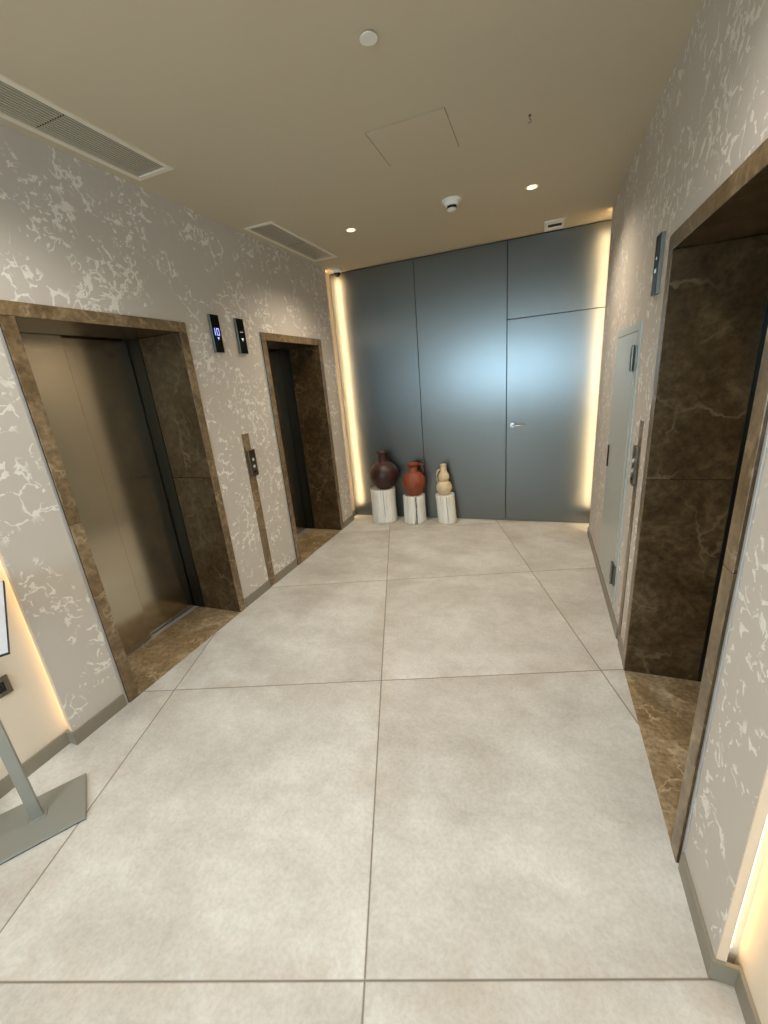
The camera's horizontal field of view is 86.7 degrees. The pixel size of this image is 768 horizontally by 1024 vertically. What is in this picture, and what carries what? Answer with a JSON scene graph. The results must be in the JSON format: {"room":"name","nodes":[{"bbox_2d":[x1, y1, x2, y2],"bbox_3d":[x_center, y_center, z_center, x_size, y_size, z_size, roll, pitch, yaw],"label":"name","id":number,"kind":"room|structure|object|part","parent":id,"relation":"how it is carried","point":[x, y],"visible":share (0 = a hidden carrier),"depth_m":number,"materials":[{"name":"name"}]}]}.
{"room":"elevator lobby","nodes":[
{"label":"elevator lobby","id":0,"kind":"room"},
{"bbox_2d":[0,124,354,779],"bbox_3d":[-2.100,-0.074,1.557,0.800,2.728,7.605,2,19,21],"label":"wall","id":1,"kind":"structure","parent":0,"point":[75,233],"depth_m":2.10,"materials":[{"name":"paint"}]},
{"bbox_2d":[0,674,13,698],"bbox_3d":[-1.673,0.768,1.766,0.009,0.086,0.086,2,19,21],"label":"wall socket","id":2,"kind":"object","parent":1,"relation":"attached to","point":[6,687],"visible":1,"depth_m":1.79,"materials":[{"name":"black plastic"}]},
{"bbox_2d":[0,300,245,703],"bbox_3d":[-1.577,-0.067,2.507,0.516,2.045,1.036,2,19,21],"label":"doorway","id":3,"kind":"structure","parent":1,"relation":"in","point":[112,403],"depth_m":2.65,"materials":[{"name":"brown stone"}]},
{"bbox_3d":[-1.522,0.103,1.967,0.005,2.043,0.012,2,19,21],"label":"edge trim","id":4,"kind":"part","parent":3,"relation":"part of","materials":[{"name":"grey"}]},
{"bbox_3d":[-1.816,0.015,2.363,0.018,1.993,0.480,2,19,21],"label":"door","id":5,"kind":"part","parent":3,"relation":"part of","materials":[{"name":"brown metal"}]},
{"bbox_3d":[-1.701,-0.124,2.764,0.020,1.993,0.466,2,19,21],"label":"door","id":6,"kind":"part","parent":3,"relation":"part of","materials":[{"name":"brown metal"}]},
{"bbox_3d":[-1.671,0.895,2.886,0.063,0.004,0.888,2,19,21],"label":"sill","id":7,"kind":"part","parent":3,"relation":"part of","materials":[{"name":"brown stone"}]},
{"bbox_3d":[-1.170,-0.220,2.873,0.005,2.043,0.012,2,19,21],"label":"edge trim","id":8,"kind":"part","parent":3,"relation":"part of","materials":[{"name":"grey"}]},
{"bbox_2d":[0,510,355,798],"bbox_3d":[-1.639,1.201,1.818,0.062,0.072,7.579,2,19,21],"label":"baseboard","id":9,"kind":"structure","parent":1,"relation":"attached to","point":[51,749],"depth_m":2.05,"materials":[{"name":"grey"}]},
{"bbox_2d":[207,314,224,352],"bbox_3d":[-1.155,-1.225,2.802,0.023,0.242,0.082,2,19,21],"label":"sign","id":10,"kind":"object","parent":1,"relation":"attached to","point":[213,320],"visible":1,"depth_m":2.79,"materials":[{"name":"black"}]},
{"bbox_2d":[233,318,248,353],"bbox_3d":[-1.065,-1.308,3.034,0.023,0.242,0.082,2,19,21],"label":"sign","id":11,"kind":"object","parent":1,"relation":"attached to","point":[238,323],"visible":1,"depth_m":3.02,"materials":[{"name":"black plastic"}]},
{"bbox_2d":[241,433,275,586],"bbox_3d":[-1.012,0.017,3.316,0.004,1.297,0.082,2,19,21],"label":"strip","id":12,"kind":"object","parent":1,"relation":"attached to","point":[245,437],"visible":1,"depth_m":3.32,"materials":[{"name":"brown stone"}]},
{"bbox_2d":[247,449,258,476],"bbox_3d":[-1.029,-0.387,3.202,0.019,0.205,0.078,2,19,21],"label":"switch panel","id":13,"kind":"object","parent":12,"relation":"attached to","point":[251,453],"visible":1,"depth_m":3.19,"materials":[{"name":"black metal"}]},
{"bbox_2d":[258,332,343,565],"bbox_3d":[-0.966,-0.628,4.082,0.516,2.045,1.026,2,19,21],"label":"doorway","id":14,"kind":"structure","parent":1,"relation":"in","point":[294,370],"depth_m":4.37,"materials":[{"name":"brown stone"}]},
{"bbox_3d":[-0.909,-0.460,3.547,0.005,2.043,0.012,2,19,21],"label":"edge trim","id":15,"kind":"part","parent":14,"relation":"part of","materials":[{"name":"grey"}]},
{"bbox_3d":[-1.091,-0.684,4.337,0.020,1.993,0.461,2,19,21],"label":"door","id":16,"kind":"part","parent":14,"relation":"part of","materials":[{"name":"brown metal"}]},
{"bbox_3d":[-1.060,0.334,4.461,0.063,0.004,0.878,2,19,21],"label":"sill","id":17,"kind":"part","parent":14,"relation":"part of","materials":[{"name":"brown stone"}]},
{"bbox_2d":[0,0,703,274],"bbox_3d":[-0.617,-1.423,0.546,5.000,0.200,8.085,2,19,21],"label":"ceiling","id":18,"kind":"structure","parent":0,"point":[261,111],"depth_m":1.71,"materials":[{"name":"beige paint"}]},
{"bbox_2d":[0,74,173,180],"bbox_3d":[-1.380,-1.654,1.672,0.246,0.092,1.038,2,19,21],"label":"ceiling vent","id":19,"kind":"object","parent":18,"relation":"in","point":[15,98],"visible":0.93,"depth_m":1.76,"materials":[{"name":"beige metal"}]},
{"bbox_2d":[244,221,337,261],"bbox_3d":[-0.726,-2.253,3.353,0.243,0.092,1.037,2,19,21],"label":"ceiling vent","id":20,"kind":"object","parent":18,"relation":"in","point":[270,229],"visible":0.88,"depth_m":3.29,"materials":[{"name":"beige metal"}]},
{"bbox_2d":[332,268,341,276],"bbox_3d":[-0.485,-2.473,4.215,0.100,0.072,0.100,2,19,21],"label":"security camera","id":21,"kind":"object","parent":18,"relation":"attached to","point":[337,271],"visible":1,"depth_m":4.18,"materials":[{"name":"beige plastic"}]},
{"bbox_2d":[345,228,355,231],"bbox_3d":[-0.257,-2.193,3.168,0.086,0.002,0.086,2,19,21],"label":"recessed light","id":22,"kind":"object","parent":18,"relation":"in","point":[348,229],"visible":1,"depth_m":3.17,"materials":[{"name":"beige"}]},
{"bbox_2d":[360,30,376,45],"bbox_3d":[-0.054,-1.640,1.408,0.062,0.009,0.062,2,19,21],"label":"sprinkler","id":23,"kind":"object","parent":18,"relation":"attached to","point":[367,38],"visible":1,"depth_m":1.41,"materials":[{"name":"beige plastic"}]},
{"bbox_2d":[366,107,458,166],"bbox_3d":[0.145,-1.970,2.018,0.408,0.210,0.396,2,19,21],"label":"access hatch","id":24,"kind":"object","parent":18,"relation":"attached to","point":[430,133],"visible":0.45,"depth_m":2.03,"materials":[{"name":"beige paint"}]},
{"bbox_2d":[442,195,461,211],"bbox_3d":[0.465,-2.101,2.790,0.134,0.067,0.134,2,19,21],"label":"smoke detector","id":25,"kind":"object","parent":18,"relation":"attached to","point":[451,203],"visible":1,"depth_m":2.76,"materials":[{"name":"beige plastic"}]},
{"bbox_2d":[525,184,538,189],"bbox_3d":[0.980,-2.150,2.695,0.086,0.002,0.086,2,19,21],"label":"recessed light","id":26,"kind":"object","parent":18,"relation":"in","point":[533,186],"visible":1,"depth_m":2.69,"materials":[{"name":"beige"}]},
{"bbox_2d":[544,217,564,231],"bbox_3d":[1.439,-2.426,3.441,0.156,0.010,0.250,2,19,21],"label":"ceiling plate","id":27,"kind":"object","parent":18,"relation":"attached to","point":[555,224],"visible":1,"depth_m":3.43,"materials":[{"name":"beige plastic"}]},
{"bbox_2d":[0,515,745,1023],"bbox_3d":[-0.369,1.377,1.448,5.000,0.250,8.085,2,19,21],"label":"floor","id":28,"kind":"structure","parent":0,"point":[410,781],"depth_m":1.54,"materials":[{"name":"tile"}]},
{"bbox_2d":[0,581,85,864],"bbox_3d":[-1.500,0.800,1.584,0.330,0.952,0.400,-17,21,-32],"label":"sign stand","id":29,"kind":"object","parent":28,"relation":"on","point":[38,819],"visible":1,"depth_m":1.63,"materials":[{"name":"grey metal"}]},
{"bbox_3d":[-1.560,0.428,1.507,0.246,0.189,0.294,-17,21,-32],"label":"sign frame","id":30,"kind":"part","parent":29,"relation":"part of","materials":[{"name":"black metal"}]},
{"bbox_3d":[-1.418,1.257,1.668,0.330,0.009,0.252,-17,21,-32],"label":"plate","id":31,"kind":"part","parent":29,"relation":"part of","materials":[{"name":"grey metal"}]},
{"bbox_2d":[370,485,397,524],"bbox_3d":[0.000,-0.091,4.835,0.300,0.405,0.306,2,19,21],"label":"plinth","id":32,"kind":"object","parent":28,"relation":"on","point":[384,508],"visible":0.94,"depth_m":4.72,"materials":[{"name":"white wood"}]},
{"bbox_2d":[370,450,398,488],"bbox_3d":[-0.004,-0.486,4.697,0.337,0.426,0.337,2,19,21],"label":"vase","id":33,"kind":"object","parent":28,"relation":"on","point":[384,474],"visible":1,"depth_m":4.60,"materials":[{"name":"brown ceramic"}]},
{"bbox_2d":[402,462,425,495],"bbox_3d":[0.338,-0.374,4.622,0.267,0.362,0.267,2,19,21],"label":"vase","id":34,"kind":"object","parent":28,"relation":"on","point":[413,482],"visible":1,"depth_m":4.54,"materials":[{"name":"ceramic"}]},
{"bbox_2d":[403,492,426,524],"bbox_3d":[0.357,-0.048,4.731,0.256,0.325,0.255,2,19,21],"label":"plinth","id":35,"kind":"object","parent":28,"relation":"on","point":[414,506],"visible":0.9,"depth_m":4.64,"materials":[{"name":"white wood"}]},
{"bbox_2d":[436,463,451,494],"bbox_3d":[0.665,-0.364,4.521,0.174,0.340,0.174,2,19,21],"label":"vase","id":36,"kind":"object","parent":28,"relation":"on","point":[444,487],"visible":1,"depth_m":4.48,"materials":[{"name":"beige ceramic"}]},
{"bbox_2d":[435,492,456,524],"bbox_3d":[0.708,-0.045,4.618,0.233,0.330,0.221,2,19,21],"label":"plinth","id":37,"kind":"object","parent":28,"relation":"on","point":[446,509],"visible":0.91,"depth_m":4.54,"materials":[{"name":"white wood"}]},
{"bbox_2d":[331,219,611,518],"bbox_3d":[0.829,-1.251,4.407,4.200,2.728,0.170,2,19,21],"label":"wall","id":38,"kind":"structure","parent":0,"point":[611,219],"depth_m":3.91,"materials":[{"name":"black"}]},
{"bbox_2d":[329,259,426,516],"bbox_3d":[-0.035,-1.241,4.626,0.936,2.712,0.020,2,19,21],"label":"wall panel","id":39,"kind":"object","parent":38,"relation":"attached to","point":[374,308],"visible":0.96,"depth_m":4.51,"materials":[{"name":"grey metal"}]},
{"bbox_2d":[413,241,506,519],"bbox_3d":[0.826,-1.213,4.303,0.894,2.712,0.020,2,19,21],"label":"wall panel","id":40,"kind":"object","parent":38,"relation":"attached to","point":[461,295],"visible":1,"depth_m":4.21,"materials":[{"name":"grey metal"}]},
{"bbox_2d":[506,307,604,522],"bbox_3d":[1.669,-0.861,4.066,0.857,2.043,0.082,2,19,21],"label":"door","id":41,"kind":"structure","parent":38,"relation":"in","point":[554,360],"depth_m":4.05,"materials":[{"name":"grey metal"}]},
{"bbox_3d":[1.365,-0.887,4.164,0.149,0.048,0.062,2,19,21],"label":"handle","id":42,"kind":"part","parent":41,"relation":"part of","materials":[{"name":"silver metal"}]},
{"bbox_2d":[507,220,611,318],"bbox_3d":[1.566,-2.159,3.679,0.857,0.660,0.020,2,19,21],"label":"wall panel","id":43,"kind":"object","parent":38,"relation":"attached to","point":[566,270],"visible":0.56,"depth_m":3.66,"materials":[{"name":"grey metal"}]},
{"bbox_2d":[589,0,767,1023],"bbox_3d":[1.073,0.029,0.364,0.800,2.728,7.605,2,19,21],"label":"wall","id":44,"kind":"structure","parent":0,"point":[710,115],"depth_m":1.17,"materials":[{"name":"paper"}]},
{"bbox_2d":[599,321,643,604],"bbox_3d":[1.499,-0.309,2.650,0.032,1.642,0.733,2,19,21],"label":"door","id":45,"kind":"structure","parent":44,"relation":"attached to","point":[628,348],"depth_m":2.53,"materials":[{"name":"grey metal"}]},
{"bbox_3d":[1.600,-0.404,2.910,0.007,0.155,0.025,2,19,21],"label":"lock handle","id":46,"kind":"part","parent":45,"relation":"part of","materials":[{"name":"black"}]},
{"bbox_2d":[617,420,643,640],"bbox_3d":[1.340,0.160,2.226,0.004,1.297,0.064,2,19,21],"label":"strip","id":47,"kind":"object","parent":44,"relation":"attached to","point":[641,421],"visible":0.77,"depth_m":2.21,"materials":[{"name":"brown stone"}]},
{"bbox_2d":[630,445,639,485],"bbox_3d":[1.296,-0.240,2.110,0.019,0.205,0.074,2,19,21],"label":"switch panel","id":48,"kind":"object","parent":47,"relation":"attached to","point":[636,448],"visible":1,"depth_m":2.09,"materials":[{"name":"silver metal"}]},
{"bbox_2d":[651,231,665,296],"bbox_3d":[1.216,-1.096,1.808,0.018,0.240,0.084,2,19,21],"label":"sign","id":49,"kind":"object","parent":44,"relation":"attached to","point":[660,242],"visible":1,"depth_m":1.79,"materials":[{"name":"grey"}]},
{"bbox_2d":[587,527,760,1023],"bbox_3d":[0.828,1.282,0.890,0.067,0.072,7.579,2,19,21],"label":"baseboard","id":50,"kind":"structure","parent":44,"relation":"attached to","point":[727,973],"depth_m":1.12,"materials":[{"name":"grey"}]},
{"bbox_2d":[622,138,767,862],"bbox_3d":[1.261,0.036,1.408,0.444,2.045,1.048,2,19,21],"label":"doorway","id":51,"kind":"structure","parent":44,"relation":"in","point":[707,439],"depth_m":1.69,"materials":[{"name":"brown stone"}]},
{"bbox_3d":[0.886,0.194,1.024,0.005,2.043,0.012,2,19,21],"label":"edge trim","id":52,"kind":"part","parent":51,"relation":"part of","materials":[{"name":"grey"}]},
{"bbox_2d":[730,817,767,947],"bbox_3d":[0.807,-0.087,0.683,0.009,2.618,0.004,2,19,21],"label":"led strip","id":53,"kind":"object","parent":44,"relation":"attached to","point":[767,817],"visible":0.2,"depth_m":1.00,"materials":[{"name":"yellow"}]}
]}

